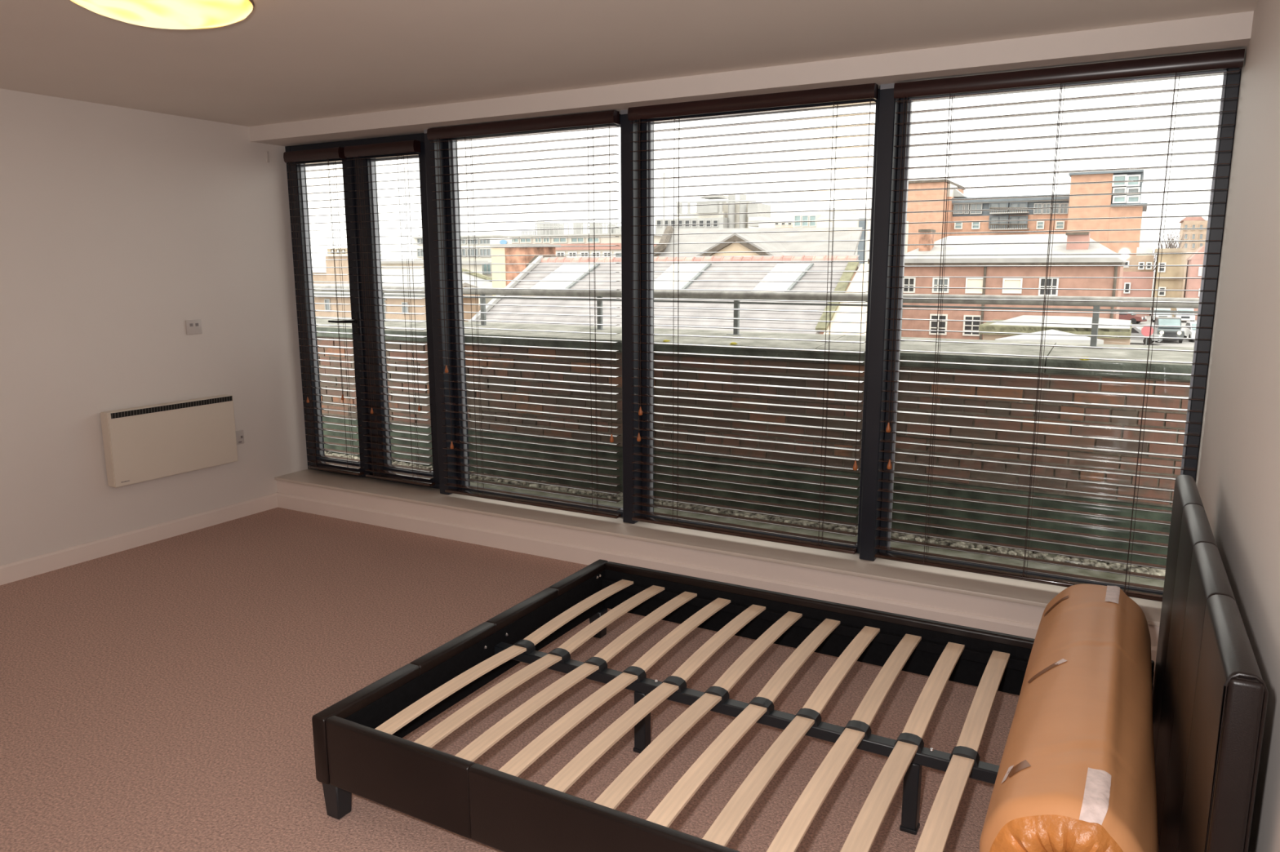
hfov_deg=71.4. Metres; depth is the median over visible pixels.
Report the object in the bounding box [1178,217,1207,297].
brick block
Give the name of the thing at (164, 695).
floor
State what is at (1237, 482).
wall
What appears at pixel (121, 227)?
wall
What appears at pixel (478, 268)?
pale hall
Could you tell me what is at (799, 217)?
building
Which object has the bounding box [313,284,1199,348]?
terrace railing
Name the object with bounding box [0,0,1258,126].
ceiling
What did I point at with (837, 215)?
building
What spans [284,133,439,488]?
window
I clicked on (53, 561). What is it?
baseboard
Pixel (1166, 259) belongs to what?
house
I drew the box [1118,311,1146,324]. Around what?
car
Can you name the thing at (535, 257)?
dormer
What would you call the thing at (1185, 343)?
ground
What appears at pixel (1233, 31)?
wall
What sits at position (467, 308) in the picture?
house
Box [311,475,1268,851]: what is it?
frame
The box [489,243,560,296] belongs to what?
building
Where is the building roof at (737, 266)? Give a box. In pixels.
[468,254,860,333]
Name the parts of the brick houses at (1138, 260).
pane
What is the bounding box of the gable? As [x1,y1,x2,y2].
[823,263,868,335]
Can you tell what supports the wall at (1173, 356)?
on the floor at (1112, 576)
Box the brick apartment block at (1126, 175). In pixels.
[906,168,1147,255]
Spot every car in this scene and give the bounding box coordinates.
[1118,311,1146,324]
[1130,326,1162,345]
[1151,307,1172,322]
[1151,316,1184,342]
[1173,307,1195,321]
[1182,321,1196,342]
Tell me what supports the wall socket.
attached to the wall at (121, 227)
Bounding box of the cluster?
[655,194,774,234]
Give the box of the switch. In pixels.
[235,430,244,444]
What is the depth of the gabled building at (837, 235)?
55.70 m
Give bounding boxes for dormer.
[526,256,566,266]
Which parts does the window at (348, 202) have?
handle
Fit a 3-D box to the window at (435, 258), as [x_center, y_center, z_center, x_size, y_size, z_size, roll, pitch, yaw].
[-0.629,-0.601,5.069,1.307,2.156,0.177,5,12,28]
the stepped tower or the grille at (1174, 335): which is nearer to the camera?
the grille at (1174, 335)
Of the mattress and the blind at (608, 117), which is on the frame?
the mattress
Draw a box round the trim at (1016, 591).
[274,469,1162,626]
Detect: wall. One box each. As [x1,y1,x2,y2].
[0,88,308,565]
[248,10,1253,646]
[315,315,1193,565]
[1195,0,1279,851]
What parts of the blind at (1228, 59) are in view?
pull cord, pull cord, ladder cord, rail, ladder cord, ladder cord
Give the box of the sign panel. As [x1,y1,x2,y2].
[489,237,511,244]
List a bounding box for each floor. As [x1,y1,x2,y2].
[0,507,1159,851]
[332,453,1164,587]
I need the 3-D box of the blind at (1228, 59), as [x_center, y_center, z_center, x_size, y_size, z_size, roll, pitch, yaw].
[1.641,-0.373,3.699,1.244,2.112,0.075,5,12,28]
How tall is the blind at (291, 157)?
2.070 m
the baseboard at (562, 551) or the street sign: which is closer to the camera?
the baseboard at (562, 551)
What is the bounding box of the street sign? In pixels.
[1141,326,1153,345]
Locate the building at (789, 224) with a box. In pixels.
[748,220,793,227]
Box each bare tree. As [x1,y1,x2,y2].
[1139,243,1159,271]
[1155,226,1189,248]
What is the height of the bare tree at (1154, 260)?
9.509 m
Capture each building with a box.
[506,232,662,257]
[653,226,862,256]
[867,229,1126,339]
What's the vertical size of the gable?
6.430 m
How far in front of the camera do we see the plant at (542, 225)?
87.14 m
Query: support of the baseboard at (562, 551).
attached to the wall at (1233, 31)
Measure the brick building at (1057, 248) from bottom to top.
8.892 m
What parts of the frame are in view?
leg, rail, foot panel, leg, support leg, rail, rail, support leg, headboard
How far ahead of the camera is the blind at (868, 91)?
4.32 m
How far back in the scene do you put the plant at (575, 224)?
84.29 m
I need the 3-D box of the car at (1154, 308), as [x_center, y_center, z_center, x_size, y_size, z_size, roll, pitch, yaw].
[58.603,-12.482,100.019,2.005,1.500,4.235,5,12,28]
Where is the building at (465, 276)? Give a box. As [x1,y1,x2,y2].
[381,268,492,311]
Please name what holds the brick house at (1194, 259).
on the ground
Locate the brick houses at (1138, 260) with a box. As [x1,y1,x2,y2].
[1120,247,1154,315]
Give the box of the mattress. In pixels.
[979,583,1158,851]
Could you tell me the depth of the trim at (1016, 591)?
4.51 m
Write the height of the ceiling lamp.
0.121 m
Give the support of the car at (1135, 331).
on the ground
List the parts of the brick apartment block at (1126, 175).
pane, pane, pane, pane, pane, pane, balustrade, balustrade, pane, pane, pane, pane, pane, pane, pane, pane, pane, pane, pane, glass corner, pane, pane, pane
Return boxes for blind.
[283,146,364,475]
[343,139,435,486]
[426,110,621,518]
[627,83,878,554]
[875,48,1244,602]
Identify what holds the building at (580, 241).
on the ground
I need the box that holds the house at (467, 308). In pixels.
[313,282,479,321]
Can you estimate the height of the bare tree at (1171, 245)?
12.666 m
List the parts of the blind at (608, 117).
pull cord, pull cord, ladder cord, rail, ladder cord, pull cord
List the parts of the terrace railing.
post, post, post, post, handrail, post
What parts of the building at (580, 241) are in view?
pane, pane, pane, pane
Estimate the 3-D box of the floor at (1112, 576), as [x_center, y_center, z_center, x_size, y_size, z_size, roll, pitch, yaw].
[-0.721,0.606,6.006,15.000,0.268,0.940,5,12,28]
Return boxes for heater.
[100,394,237,488]
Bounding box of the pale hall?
[381,260,488,303]
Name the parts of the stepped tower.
crown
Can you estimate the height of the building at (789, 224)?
13.858 m
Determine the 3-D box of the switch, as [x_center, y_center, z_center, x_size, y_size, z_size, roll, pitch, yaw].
[-2.561,0.075,5.669,0.013,0.087,0.086,5,12,28]
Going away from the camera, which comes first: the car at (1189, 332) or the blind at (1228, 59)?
the blind at (1228, 59)
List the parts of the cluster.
pane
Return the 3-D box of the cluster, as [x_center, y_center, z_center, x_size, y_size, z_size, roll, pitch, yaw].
[19.283,-41.819,206.012,25.780,21.789,21.350,5,12,28]
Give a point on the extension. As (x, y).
(1069, 329)
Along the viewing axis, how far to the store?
123.20 m
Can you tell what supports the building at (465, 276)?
on the ground
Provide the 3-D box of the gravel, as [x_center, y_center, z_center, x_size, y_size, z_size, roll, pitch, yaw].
[-0.780,0.411,6.387,9.535,0.030,0.171,5,12,28]
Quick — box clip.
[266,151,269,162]
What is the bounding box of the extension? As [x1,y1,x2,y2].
[978,315,1132,345]
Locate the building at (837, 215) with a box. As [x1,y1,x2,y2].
[816,207,908,263]
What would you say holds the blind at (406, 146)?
attached to the window at (348, 202)
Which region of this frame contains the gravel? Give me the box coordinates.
[324,451,1165,576]
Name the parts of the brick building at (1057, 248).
pane, pane, pane, pane, pane, pane, pane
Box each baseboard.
[0,493,277,585]
[276,492,1157,671]
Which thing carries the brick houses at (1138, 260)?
on the ground
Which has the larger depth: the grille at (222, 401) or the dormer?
the dormer
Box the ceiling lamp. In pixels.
[71,0,254,29]
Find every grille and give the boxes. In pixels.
[111,395,232,418]
[1164,332,1177,337]
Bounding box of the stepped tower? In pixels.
[324,248,386,284]
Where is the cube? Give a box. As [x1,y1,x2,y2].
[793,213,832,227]
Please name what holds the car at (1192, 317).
on the ground
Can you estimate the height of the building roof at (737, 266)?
6.860 m
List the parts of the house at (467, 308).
pane, pane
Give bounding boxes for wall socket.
[185,319,202,334]
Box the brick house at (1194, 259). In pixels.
[1183,245,1204,319]
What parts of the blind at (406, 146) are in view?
pull cord, ladder cord, rail, ladder cord, pull cord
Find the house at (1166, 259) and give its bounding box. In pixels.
[1151,248,1186,316]
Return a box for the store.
[312,270,327,284]
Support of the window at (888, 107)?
in the wall at (1233, 31)
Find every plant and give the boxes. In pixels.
[521,221,568,235]
[573,222,621,234]
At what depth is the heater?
5.17 m
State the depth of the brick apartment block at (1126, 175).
130.14 m
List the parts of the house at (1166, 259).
pane, pane, cornice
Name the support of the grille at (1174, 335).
attached to the car at (1175, 332)
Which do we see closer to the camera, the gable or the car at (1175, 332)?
the gable
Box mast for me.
[662,172,665,233]
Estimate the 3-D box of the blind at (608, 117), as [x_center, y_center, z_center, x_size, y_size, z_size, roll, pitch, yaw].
[-0.652,-0.592,4.949,1.224,2.121,0.075,5,12,28]
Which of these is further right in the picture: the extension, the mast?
the extension
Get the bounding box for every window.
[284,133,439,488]
[423,113,622,517]
[620,88,879,553]
[859,67,1241,595]
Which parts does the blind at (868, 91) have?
pull cord, pull cord, ladder cord, rail, ladder cord, pull cord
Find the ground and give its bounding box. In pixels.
[1129,271,1196,347]
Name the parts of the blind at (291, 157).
pull cord, ladder cord, pull cord, rail, ladder cord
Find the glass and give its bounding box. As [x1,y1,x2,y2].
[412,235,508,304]

